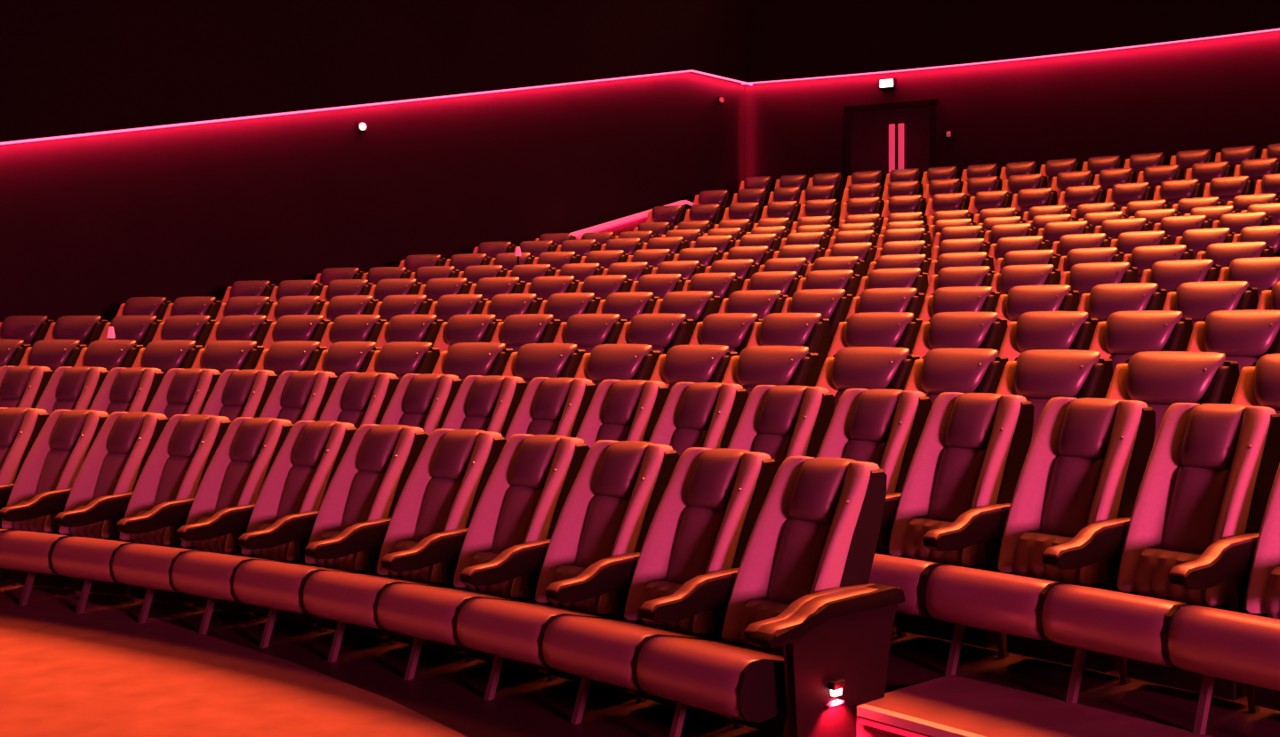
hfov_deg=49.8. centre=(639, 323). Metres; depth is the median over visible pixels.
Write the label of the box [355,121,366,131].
spot lamp
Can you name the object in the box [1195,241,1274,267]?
seat
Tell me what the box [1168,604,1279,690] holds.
seat cushion
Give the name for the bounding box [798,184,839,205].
seat
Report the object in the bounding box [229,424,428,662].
seat
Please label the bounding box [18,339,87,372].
seat
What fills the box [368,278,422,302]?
seat
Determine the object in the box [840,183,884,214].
seat
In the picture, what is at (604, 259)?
seat
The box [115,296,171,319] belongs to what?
seat
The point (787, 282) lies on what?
seat
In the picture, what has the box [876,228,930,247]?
seat
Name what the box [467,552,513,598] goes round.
lumbar cushion
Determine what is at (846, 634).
end panel
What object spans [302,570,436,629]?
seat cushion
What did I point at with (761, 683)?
cushion
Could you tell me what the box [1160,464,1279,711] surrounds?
seat
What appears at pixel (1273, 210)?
seat
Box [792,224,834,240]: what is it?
seat
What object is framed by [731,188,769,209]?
seat
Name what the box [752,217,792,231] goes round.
seat
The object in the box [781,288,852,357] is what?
seat
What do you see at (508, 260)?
seat
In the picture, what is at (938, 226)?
seat
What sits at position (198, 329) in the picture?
seat
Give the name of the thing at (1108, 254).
seat
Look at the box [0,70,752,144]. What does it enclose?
trim
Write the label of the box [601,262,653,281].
seat
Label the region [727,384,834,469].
seat
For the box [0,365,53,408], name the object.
seat
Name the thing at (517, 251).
marker lamp
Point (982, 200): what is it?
seat
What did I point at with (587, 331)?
seat
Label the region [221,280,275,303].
seat
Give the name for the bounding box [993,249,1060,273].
seat
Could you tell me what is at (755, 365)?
seat
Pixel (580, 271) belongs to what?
seat
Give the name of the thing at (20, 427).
seat
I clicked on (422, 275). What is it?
seat
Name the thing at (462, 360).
seat
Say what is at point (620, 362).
seat
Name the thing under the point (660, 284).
seat
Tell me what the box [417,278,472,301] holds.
seat
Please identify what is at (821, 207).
seat
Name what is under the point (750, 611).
armrest
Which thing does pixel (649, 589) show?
lumbar cushion
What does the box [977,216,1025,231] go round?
seat
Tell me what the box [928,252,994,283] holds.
seat
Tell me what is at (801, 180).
seat
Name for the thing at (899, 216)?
seat
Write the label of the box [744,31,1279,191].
wall
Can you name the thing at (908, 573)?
seat cushion
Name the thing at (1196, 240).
seat
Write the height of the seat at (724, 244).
1.143 m
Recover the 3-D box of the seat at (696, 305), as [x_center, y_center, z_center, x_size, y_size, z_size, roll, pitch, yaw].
[0.217,0.308,10.933,0.633,1.143,0.982,0,0,34]
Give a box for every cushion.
[0,530,66,574]
[12,500,53,533]
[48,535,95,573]
[49,535,113,574]
[51,536,149,583]
[69,505,108,538]
[109,542,175,582]
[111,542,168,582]
[112,543,215,591]
[130,511,173,545]
[168,550,235,591]
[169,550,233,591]
[171,551,282,601]
[192,517,232,553]
[229,558,298,600]
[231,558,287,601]
[232,560,354,614]
[252,523,296,561]
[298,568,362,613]
[300,568,369,614]
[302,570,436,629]
[316,531,365,571]
[373,581,446,628]
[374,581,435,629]
[376,583,516,646]
[389,541,441,583]
[452,596,527,645]
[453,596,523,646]
[456,598,603,666]
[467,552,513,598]
[537,613,615,666]
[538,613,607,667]
[542,615,703,690]
[549,565,599,614]
[631,633,711,690]
[636,635,783,719]
[640,580,695,633]
[736,658,787,722]
[868,553,935,616]
[904,518,964,567]
[918,562,939,617]
[920,562,956,618]
[925,565,1056,639]
[1015,531,1081,585]
[1036,581,1072,640]
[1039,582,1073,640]
[1041,584,1180,666]
[1136,548,1208,606]
[1160,602,1227,665]
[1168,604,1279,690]
[1265,566,1279,619]
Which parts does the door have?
frame, frame, frame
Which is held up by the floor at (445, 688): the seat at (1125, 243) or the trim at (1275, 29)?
the seat at (1125, 243)
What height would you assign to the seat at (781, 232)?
1.143 m
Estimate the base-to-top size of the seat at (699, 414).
1.135 m
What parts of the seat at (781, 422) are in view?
backrest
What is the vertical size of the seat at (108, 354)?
1.143 m
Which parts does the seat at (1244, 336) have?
backrest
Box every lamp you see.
[106,326,115,339]
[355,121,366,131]
[515,247,520,264]
[716,96,723,103]
[825,678,845,706]
[879,77,896,89]
[945,129,953,139]
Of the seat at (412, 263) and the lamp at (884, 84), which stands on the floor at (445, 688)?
the seat at (412, 263)
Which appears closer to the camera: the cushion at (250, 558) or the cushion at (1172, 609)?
the cushion at (1172, 609)
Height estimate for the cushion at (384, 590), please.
0.225 m
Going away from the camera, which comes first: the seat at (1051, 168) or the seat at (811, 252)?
the seat at (811, 252)
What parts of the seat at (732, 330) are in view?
backrest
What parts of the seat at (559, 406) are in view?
backrest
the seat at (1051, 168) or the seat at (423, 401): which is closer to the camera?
the seat at (423, 401)
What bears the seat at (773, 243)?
on the floor at (445, 688)
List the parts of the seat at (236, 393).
backrest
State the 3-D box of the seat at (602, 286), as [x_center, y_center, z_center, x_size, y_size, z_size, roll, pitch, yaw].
[-0.477,0.118,12.587,0.615,1.143,0.982,0,0,29]
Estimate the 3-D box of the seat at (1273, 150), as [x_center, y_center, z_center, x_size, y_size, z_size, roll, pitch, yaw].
[7.869,-1.692,16.962,0.593,1.143,0.982,0,0,40]
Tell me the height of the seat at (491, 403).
1.135 m
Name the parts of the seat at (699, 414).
backrest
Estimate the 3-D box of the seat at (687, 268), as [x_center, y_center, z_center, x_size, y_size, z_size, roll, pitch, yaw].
[0.229,-0.052,13.394,0.621,1.143,0.982,0,0,30]
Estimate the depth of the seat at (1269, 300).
8.26 m
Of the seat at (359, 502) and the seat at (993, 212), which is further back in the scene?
the seat at (993, 212)
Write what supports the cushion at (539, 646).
on the seat at (703, 522)
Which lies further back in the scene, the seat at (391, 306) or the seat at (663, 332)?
the seat at (391, 306)
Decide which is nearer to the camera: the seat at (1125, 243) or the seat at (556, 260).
the seat at (1125, 243)
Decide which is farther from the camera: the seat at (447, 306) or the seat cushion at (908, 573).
the seat at (447, 306)
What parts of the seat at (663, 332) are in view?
backrest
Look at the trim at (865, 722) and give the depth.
5.09 m
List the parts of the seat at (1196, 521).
backrest, leg, armrest, support post, leg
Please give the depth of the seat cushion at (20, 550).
7.97 m
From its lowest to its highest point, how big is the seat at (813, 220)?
1.143 m
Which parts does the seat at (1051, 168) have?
backrest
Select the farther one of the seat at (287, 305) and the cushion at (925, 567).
the seat at (287, 305)
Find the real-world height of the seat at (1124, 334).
1.143 m
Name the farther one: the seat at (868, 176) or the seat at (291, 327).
the seat at (868, 176)
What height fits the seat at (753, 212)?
1.143 m
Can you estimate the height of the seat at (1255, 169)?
1.143 m
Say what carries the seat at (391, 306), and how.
on the floor at (445, 688)
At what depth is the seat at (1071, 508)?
5.71 m
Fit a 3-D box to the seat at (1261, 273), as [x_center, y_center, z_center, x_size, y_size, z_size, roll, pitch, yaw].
[4.000,0.118,9.156,0.982,1.143,0.568,0,0,-44]
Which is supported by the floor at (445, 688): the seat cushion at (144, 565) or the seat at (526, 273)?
the seat at (526, 273)
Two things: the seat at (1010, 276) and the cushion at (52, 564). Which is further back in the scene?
the seat at (1010, 276)
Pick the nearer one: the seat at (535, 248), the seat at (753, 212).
the seat at (535, 248)
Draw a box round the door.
[844,98,938,188]
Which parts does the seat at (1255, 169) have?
backrest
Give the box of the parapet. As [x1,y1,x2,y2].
[571,200,693,239]
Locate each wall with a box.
[0,0,748,142]
[0,72,744,322]
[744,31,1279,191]
[748,0,1279,84]
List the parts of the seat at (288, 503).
leg, armrest, backrest, support post, leg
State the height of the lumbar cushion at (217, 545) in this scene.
0.185 m
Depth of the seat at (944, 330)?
8.54 m
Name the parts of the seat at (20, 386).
backrest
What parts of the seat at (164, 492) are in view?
leg, armrest, backrest, support post, leg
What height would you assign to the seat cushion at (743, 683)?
0.228 m
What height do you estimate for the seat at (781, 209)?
1.143 m
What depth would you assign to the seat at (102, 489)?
8.44 m
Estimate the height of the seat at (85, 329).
1.143 m
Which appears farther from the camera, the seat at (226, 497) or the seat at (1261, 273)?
the seat at (1261, 273)
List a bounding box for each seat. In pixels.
[0,315,54,346]
[0,339,31,367]
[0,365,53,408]
[0,407,49,585]
[0,409,109,606]
[0,411,168,614]
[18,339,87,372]
[34,366,108,415]
[43,315,107,347]
[49,414,231,623]
[73,339,143,371]
[89,367,165,415]
[98,315,162,347]
[109,416,293,634]
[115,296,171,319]
[131,340,202,374]
[146,368,221,419]
[152,314,216,348]
[162,296,221,322]
[168,420,357,647]
[191,340,263,373]
[200,369,278,422]
[203,314,272,348]
[215,296,275,322]
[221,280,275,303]
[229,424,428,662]
[254,340,327,376]
[258,370,338,424]
[261,314,329,349]
[265,296,325,322]
[268,280,323,302]
[300,428,506,679]
[314,267,363,286]
[314,341,382,377]
[318,314,386,349]
[319,279,373,302]
[319,372,399,429]
[320,295,378,322]
[361,266,410,285]
[365,341,439,379]
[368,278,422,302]
[372,295,432,321]
[373,433,590,700]
[375,314,443,347]
[379,373,462,436]
[399,254,445,273]
[409,265,459,284]
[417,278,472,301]
[427,294,487,322]
[432,313,502,353]
[432,342,513,381]
[440,375,527,438]
[444,253,490,271]
[452,440,679,724]
[457,264,507,283]
[468,277,525,301]
[472,241,515,258]
[480,293,542,321]
[488,252,535,271]
[490,313,560,351]
[502,343,585,384]
[504,376,597,440]
[505,264,555,284]
[513,240,557,257]
[522,275,579,301]
[532,251,580,271]
[535,232,575,245]
[537,292,600,322]
[537,447,777,736]
[552,313,626,352]
[554,263,604,282]
[555,239,600,259]
[574,344,660,386]
[575,274,632,300]
[576,379,670,447]
[577,232,617,247]
[579,249,628,268]
[595,291,659,321]
[600,238,644,255]
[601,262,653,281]
[614,231,656,242]
[616,313,694,354]
[626,248,674,267]
[629,273,687,299]
[631,456,887,736]
[633,222,672,237]
[641,236,687,254]
[646,205,685,229]
[648,382,748,457]
[649,344,737,390]
[650,260,704,279]
[652,290,720,328]
[661,229,704,247]
[672,220,713,233]
[672,247,722,270]
[681,272,742,303]
[683,203,723,227]
[688,312,761,355]
[689,235,736,255]
[692,190,732,213]
[703,227,744,239]
[704,259,759,287]
[713,218,753,234]
[718,289,788,319]
[721,246,773,267]
[721,345,820,395]
[722,202,762,223]
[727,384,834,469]
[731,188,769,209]
[734,233,781,254]
[738,176,775,192]
[741,271,802,297]
[745,312,831,376]
[746,226,790,239]
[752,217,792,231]
[758,257,811,278]
[760,200,800,222]
[767,186,803,204]
[772,244,824,263]
[774,174,808,190]
[778,232,829,252]
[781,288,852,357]
[790,216,836,233]
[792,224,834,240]
[796,270,860,298]
[797,199,840,229]
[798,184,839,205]
[803,256,864,280]
[807,172,844,207]
[815,346,919,409]
[816,388,931,637]
[824,242,877,276]
[826,312,922,358]
[827,230,879,249]
[832,223,879,236]
[838,197,884,227]
[839,214,884,235]
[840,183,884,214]
[845,170,885,188]
[845,288,924,320]
[856,268,928,296]
[866,254,931,275]
[868,392,1034,675]
[872,240,931,262]
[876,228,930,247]
[880,194,926,217]
[880,211,927,232]
[880,220,928,234]
[881,180,923,203]
[884,168,922,186]
[904,348,1007,406]
[911,312,1007,359]
[919,286,999,322]
[920,166,960,195]
[920,397,1155,703]
[922,178,963,206]
[924,192,969,223]
[924,265,996,299]
[928,209,974,227]
[928,218,976,249]
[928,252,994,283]
[930,238,990,260]
[931,225,987,254]
[960,163,1000,182]
[960,176,1002,199]
[968,190,1012,216]
[973,207,1020,225]
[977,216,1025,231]
[984,223,1036,245]
[987,235,1049,270]
[990,264,1061,295]
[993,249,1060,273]
[994,284,1079,325]
[995,349,1113,440]
[998,311,1097,361]
[999,160,1039,183]
[1001,173,1047,196]
[1010,187,1056,219]
[1022,205,1071,223]
[1027,214,1076,235]
[1036,402,1279,734]
[1037,220,1093,249]
[1040,158,1080,187]
[1050,170,1095,205]
[1051,233,1111,256]
[1057,184,1105,211]
[1057,247,1123,277]
[1059,262,1138,301]
[1071,202,1119,221]
[1077,282,1167,322]
[1078,211,1127,233]
[1081,155,1124,174]
[1088,310,1192,372]
[1093,168,1136,196]
[1094,217,1151,239]
[1104,182,1153,211]
[1105,351,1239,446]
[1110,231,1171,255]
[1120,200,1170,218]
[1122,244,1193,282]
[1123,152,1167,179]
[1128,208,1180,231]
[1136,164,1183,194]
[1140,259,1221,295]
[1152,178,1203,208]
[1152,215,1212,245]
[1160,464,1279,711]
[1162,280,1258,327]
[1169,149,1215,179]
[1171,196,1223,215]
[1174,227,1235,259]
[1184,160,1233,194]
[1184,205,1239,225]
[1185,309,1279,375]
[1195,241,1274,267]
[1202,176,1254,206]
[1211,212,1271,234]
[1214,145,1259,176]
[1217,256,1279,300]
[1226,193,1279,213]
[1230,353,1279,413]
[1232,224,1279,256]
[1233,157,1279,191]
[1240,202,1279,225]
[1254,173,1279,197]
[1256,280,1279,310]
[1260,143,1279,159]
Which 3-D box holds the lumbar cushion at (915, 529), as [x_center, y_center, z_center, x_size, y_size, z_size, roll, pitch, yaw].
[1.337,0.978,6.152,0.165,0.185,0.304,0,0,-43]
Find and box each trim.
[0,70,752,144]
[741,28,1279,84]
[856,704,985,736]
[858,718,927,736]
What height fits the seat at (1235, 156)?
1.143 m
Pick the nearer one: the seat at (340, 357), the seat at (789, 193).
the seat at (340, 357)
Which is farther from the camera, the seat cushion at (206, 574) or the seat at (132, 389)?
the seat at (132, 389)
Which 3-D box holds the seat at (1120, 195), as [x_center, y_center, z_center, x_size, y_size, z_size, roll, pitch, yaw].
[5.638,-1.102,16.079,0.597,1.143,0.982,0,0,37]
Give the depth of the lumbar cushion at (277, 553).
7.60 m
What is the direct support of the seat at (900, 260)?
on the floor at (445, 688)
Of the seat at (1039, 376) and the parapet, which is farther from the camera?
the parapet
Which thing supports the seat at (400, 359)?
on the floor at (445, 688)
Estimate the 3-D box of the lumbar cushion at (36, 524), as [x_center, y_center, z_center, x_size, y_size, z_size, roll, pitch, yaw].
[-3.795,1.218,8.665,0.288,0.185,0.165,0,0,25]
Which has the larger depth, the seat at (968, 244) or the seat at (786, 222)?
the seat at (786, 222)
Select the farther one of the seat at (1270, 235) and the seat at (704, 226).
the seat at (704, 226)
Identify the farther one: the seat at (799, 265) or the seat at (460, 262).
the seat at (460, 262)
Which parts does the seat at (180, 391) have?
backrest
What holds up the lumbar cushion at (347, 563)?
on the seat at (359, 502)
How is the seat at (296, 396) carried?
on the floor at (445, 688)
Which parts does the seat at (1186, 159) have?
backrest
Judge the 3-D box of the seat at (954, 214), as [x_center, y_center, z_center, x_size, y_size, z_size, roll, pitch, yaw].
[3.575,-0.792,16.265,0.611,1.143,0.982,0,0,33]
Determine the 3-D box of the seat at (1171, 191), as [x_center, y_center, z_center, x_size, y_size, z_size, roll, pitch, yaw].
[6.076,-1.102,15.739,0.592,1.143,0.982,0,0,38]
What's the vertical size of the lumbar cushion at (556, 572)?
0.185 m
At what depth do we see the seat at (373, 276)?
15.10 m
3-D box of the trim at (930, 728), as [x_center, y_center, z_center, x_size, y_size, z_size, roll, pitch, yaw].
[2.510,1.458,2.616,0.370,0.034,6.157,0,0,-30]
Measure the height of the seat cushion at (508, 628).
0.228 m
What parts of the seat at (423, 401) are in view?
backrest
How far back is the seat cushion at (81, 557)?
7.74 m
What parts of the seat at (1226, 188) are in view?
backrest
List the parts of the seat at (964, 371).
backrest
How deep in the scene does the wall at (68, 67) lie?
16.04 m
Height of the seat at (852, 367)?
1.143 m
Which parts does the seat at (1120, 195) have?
backrest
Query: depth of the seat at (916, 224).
15.71 m
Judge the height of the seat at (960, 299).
1.143 m
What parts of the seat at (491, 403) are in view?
backrest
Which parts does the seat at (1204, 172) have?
backrest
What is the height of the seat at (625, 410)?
1.135 m
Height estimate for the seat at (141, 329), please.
1.143 m
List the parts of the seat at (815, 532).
armrest, leg, backrest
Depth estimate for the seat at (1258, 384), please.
6.26 m
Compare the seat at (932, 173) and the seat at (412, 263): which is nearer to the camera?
the seat at (412, 263)
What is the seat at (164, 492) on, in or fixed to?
on the floor at (445, 688)
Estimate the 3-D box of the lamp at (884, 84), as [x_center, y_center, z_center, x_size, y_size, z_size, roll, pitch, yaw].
[3.825,-3.702,21.299,0.250,0.156,0.140,0,0,28]
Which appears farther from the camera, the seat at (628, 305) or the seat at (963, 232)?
the seat at (963, 232)
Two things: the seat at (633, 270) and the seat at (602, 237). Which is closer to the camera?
the seat at (633, 270)
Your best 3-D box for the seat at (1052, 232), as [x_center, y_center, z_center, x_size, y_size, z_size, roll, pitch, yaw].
[4.024,-0.442,13.371,0.604,1.143,0.982,0,0,38]
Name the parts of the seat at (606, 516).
leg, armrest, backrest, support post, leg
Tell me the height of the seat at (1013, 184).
1.143 m
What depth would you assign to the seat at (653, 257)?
14.95 m
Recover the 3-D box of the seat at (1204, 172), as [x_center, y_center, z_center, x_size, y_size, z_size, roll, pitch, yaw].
[6.764,-1.402,16.533,0.606,1.143,0.982,0,0,39]
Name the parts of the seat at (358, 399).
backrest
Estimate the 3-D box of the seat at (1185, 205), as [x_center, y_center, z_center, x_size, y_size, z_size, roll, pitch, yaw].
[5.829,-0.792,14.600,0.600,1.143,0.982,0,0,40]
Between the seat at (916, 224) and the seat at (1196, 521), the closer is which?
the seat at (1196, 521)
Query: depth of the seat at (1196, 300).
8.49 m
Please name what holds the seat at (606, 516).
on the floor at (445, 688)
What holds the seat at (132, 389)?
on the floor at (445, 688)
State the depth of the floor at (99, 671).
6.37 m
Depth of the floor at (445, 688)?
6.07 m
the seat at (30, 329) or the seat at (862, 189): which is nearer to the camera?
the seat at (30, 329)
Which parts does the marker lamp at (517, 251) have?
lamp shade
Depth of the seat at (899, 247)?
13.46 m
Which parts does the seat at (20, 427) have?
backrest, armrest, support post, leg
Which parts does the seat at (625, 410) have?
backrest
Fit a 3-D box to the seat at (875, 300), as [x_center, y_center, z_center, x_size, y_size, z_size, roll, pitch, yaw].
[1.633,0.308,9.893,0.629,1.143,0.982,0,0,39]
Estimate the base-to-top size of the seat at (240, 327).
1.143 m
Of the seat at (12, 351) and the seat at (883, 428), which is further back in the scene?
the seat at (12, 351)
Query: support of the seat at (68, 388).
on the floor at (445, 688)
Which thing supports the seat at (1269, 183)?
on the floor at (445, 688)
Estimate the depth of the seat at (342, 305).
12.80 m
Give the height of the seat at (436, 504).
1.135 m
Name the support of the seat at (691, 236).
on the floor at (445, 688)
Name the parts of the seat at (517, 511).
leg, armrest, backrest, support post, leg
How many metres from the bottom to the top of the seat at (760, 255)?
1.143 m
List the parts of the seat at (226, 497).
leg, armrest, backrest, support post, leg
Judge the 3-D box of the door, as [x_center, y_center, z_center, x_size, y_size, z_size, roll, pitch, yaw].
[3.868,-2.264,21.288,1.481,2.289,0.120,0,0,28]
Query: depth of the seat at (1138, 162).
18.20 m
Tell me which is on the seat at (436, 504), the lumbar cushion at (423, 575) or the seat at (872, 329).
the lumbar cushion at (423, 575)
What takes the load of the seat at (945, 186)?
on the floor at (445, 688)
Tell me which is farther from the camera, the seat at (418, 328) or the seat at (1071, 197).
the seat at (1071, 197)
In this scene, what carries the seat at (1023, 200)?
on the floor at (445, 688)
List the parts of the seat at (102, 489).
leg, armrest, backrest, support post, leg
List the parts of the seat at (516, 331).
backrest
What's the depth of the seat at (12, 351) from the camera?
11.60 m
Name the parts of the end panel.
cap rail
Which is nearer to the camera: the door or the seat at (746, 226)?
the seat at (746, 226)
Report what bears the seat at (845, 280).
on the floor at (445, 688)
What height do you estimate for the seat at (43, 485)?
1.135 m
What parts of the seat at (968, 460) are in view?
leg, backrest, armrest, support post, leg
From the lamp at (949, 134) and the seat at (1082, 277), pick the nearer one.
the seat at (1082, 277)
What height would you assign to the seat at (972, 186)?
1.143 m
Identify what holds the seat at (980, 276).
on the floor at (445, 688)
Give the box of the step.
[856,674,1212,736]
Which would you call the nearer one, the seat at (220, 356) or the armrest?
the armrest
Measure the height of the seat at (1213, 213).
1.143 m
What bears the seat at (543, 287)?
on the floor at (445, 688)
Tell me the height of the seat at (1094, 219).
1.143 m
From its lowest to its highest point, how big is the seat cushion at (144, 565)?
0.228 m
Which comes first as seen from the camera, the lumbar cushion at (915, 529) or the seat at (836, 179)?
the lumbar cushion at (915, 529)
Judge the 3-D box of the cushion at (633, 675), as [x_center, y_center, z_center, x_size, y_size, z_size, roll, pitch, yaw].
[0.159,1.341,5.525,0.517,0.225,0.014,0,0,-44]
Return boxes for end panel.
[748,584,905,736]
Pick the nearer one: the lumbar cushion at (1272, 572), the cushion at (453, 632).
the lumbar cushion at (1272, 572)
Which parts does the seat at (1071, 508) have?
backrest, leg, armrest, support post, leg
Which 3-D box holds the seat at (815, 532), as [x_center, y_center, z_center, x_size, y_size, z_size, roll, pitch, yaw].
[0.531,1.132,5.468,0.987,1.135,0.611,0,0,-44]
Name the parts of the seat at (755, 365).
backrest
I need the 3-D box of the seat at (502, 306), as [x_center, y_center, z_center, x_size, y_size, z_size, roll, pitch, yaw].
[-1.258,0.308,11.818,0.616,1.143,0.982,0,0,28]
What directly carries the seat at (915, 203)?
on the floor at (445, 688)
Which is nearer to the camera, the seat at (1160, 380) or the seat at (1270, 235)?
the seat at (1160, 380)
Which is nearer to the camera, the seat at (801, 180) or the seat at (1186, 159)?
the seat at (1186, 159)
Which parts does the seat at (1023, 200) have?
backrest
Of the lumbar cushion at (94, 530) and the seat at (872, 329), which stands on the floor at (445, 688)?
the seat at (872, 329)
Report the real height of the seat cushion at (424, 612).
0.228 m
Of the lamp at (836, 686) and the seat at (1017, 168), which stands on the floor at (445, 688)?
the seat at (1017, 168)
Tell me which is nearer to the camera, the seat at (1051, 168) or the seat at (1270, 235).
the seat at (1270, 235)
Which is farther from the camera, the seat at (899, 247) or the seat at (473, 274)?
the seat at (473, 274)
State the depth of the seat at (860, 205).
18.16 m
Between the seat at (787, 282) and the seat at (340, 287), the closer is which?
the seat at (787, 282)
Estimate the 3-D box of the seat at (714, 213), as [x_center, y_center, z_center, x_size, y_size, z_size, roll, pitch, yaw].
[0.788,-1.102,18.998,0.613,1.143,0.982,0,0,25]
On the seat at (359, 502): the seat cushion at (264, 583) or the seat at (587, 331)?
the seat cushion at (264, 583)
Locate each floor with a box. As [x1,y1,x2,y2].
[0,581,465,736]
[3,579,1279,736]
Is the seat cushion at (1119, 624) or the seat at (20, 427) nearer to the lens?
the seat cushion at (1119, 624)
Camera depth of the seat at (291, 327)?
11.76 m
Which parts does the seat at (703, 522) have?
leg, armrest, backrest, support post, leg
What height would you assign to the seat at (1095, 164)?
1.143 m
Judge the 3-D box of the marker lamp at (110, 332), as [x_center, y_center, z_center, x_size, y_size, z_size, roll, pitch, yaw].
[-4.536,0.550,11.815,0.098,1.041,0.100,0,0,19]
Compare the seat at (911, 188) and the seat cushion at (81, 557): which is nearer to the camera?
the seat cushion at (81, 557)
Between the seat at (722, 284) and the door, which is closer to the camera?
the seat at (722, 284)
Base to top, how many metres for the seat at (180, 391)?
1.135 m
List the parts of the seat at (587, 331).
backrest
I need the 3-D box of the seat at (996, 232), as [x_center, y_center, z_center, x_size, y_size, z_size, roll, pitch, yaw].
[3.578,-0.442,13.713,0.580,1.143,0.982,0,0,37]
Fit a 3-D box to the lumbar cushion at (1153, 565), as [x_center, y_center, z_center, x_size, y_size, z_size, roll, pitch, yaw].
[2.073,0.978,5.315,0.165,0.185,0.290,0,0,-39]
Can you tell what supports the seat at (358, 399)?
on the floor at (445, 688)
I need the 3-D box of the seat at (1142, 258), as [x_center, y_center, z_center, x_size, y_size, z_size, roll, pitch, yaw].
[3.913,-0.052,10.701,0.606,1.143,0.982,0,0,42]
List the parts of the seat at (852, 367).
backrest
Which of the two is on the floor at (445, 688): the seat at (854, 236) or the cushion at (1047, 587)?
the seat at (854, 236)
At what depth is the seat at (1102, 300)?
8.91 m
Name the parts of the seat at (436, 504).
leg, armrest, backrest, support post, leg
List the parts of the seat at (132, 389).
backrest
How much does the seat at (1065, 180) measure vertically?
1.143 m
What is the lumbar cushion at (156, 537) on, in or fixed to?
on the seat at (164, 492)
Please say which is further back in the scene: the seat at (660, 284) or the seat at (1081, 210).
the seat at (1081, 210)
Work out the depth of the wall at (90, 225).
16.53 m
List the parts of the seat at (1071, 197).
backrest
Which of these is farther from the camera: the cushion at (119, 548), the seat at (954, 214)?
the seat at (954, 214)
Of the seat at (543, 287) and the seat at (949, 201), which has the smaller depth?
the seat at (543, 287)
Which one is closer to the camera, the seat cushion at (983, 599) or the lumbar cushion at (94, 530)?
the seat cushion at (983, 599)
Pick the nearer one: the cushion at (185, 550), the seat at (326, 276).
the cushion at (185, 550)
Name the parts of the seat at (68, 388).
backrest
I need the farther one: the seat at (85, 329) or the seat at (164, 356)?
the seat at (85, 329)
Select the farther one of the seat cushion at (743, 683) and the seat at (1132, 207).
the seat at (1132, 207)
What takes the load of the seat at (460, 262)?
on the floor at (445, 688)
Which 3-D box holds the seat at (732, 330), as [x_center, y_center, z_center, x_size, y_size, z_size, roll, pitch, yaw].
[0.450,0.498,9.509,0.598,1.143,0.982,0,0,37]
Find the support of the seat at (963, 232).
on the floor at (445, 688)
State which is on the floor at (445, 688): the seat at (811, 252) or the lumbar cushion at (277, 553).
the seat at (811, 252)
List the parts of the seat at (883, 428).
backrest, support post, armrest, leg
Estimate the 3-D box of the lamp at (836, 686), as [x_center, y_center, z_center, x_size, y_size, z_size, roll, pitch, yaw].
[0.733,1.377,5.130,0.097,0.093,0.030,0,0,-44]
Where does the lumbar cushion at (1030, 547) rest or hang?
on the seat at (1071, 508)
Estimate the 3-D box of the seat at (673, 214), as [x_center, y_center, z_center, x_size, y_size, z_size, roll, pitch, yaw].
[0.268,-1.102,19.232,0.609,1.143,0.982,0,0,24]
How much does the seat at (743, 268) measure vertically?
1.143 m
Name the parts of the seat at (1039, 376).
backrest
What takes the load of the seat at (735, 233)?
on the floor at (445, 688)
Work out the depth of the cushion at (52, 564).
7.86 m
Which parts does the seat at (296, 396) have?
backrest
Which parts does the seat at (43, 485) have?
leg, armrest, backrest, support post, leg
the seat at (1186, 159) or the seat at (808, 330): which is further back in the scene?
the seat at (1186, 159)
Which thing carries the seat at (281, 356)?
on the floor at (445, 688)
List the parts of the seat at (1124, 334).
backrest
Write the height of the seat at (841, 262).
1.143 m
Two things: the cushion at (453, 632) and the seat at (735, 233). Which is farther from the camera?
the seat at (735, 233)
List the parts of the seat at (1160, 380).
backrest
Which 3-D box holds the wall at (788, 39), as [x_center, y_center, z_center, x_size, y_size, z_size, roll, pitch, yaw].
[9.991,-6.590,15.583,21.488,5.420,2.297,0,0,45]
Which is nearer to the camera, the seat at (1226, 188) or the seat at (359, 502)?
the seat at (359, 502)
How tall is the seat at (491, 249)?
1.143 m
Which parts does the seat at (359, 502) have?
leg, armrest, backrest, support post, leg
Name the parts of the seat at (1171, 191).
backrest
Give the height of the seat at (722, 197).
1.143 m
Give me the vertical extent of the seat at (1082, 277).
1.143 m
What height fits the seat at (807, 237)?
1.143 m
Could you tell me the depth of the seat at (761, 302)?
10.76 m
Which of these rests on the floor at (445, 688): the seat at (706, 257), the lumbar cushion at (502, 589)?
the seat at (706, 257)

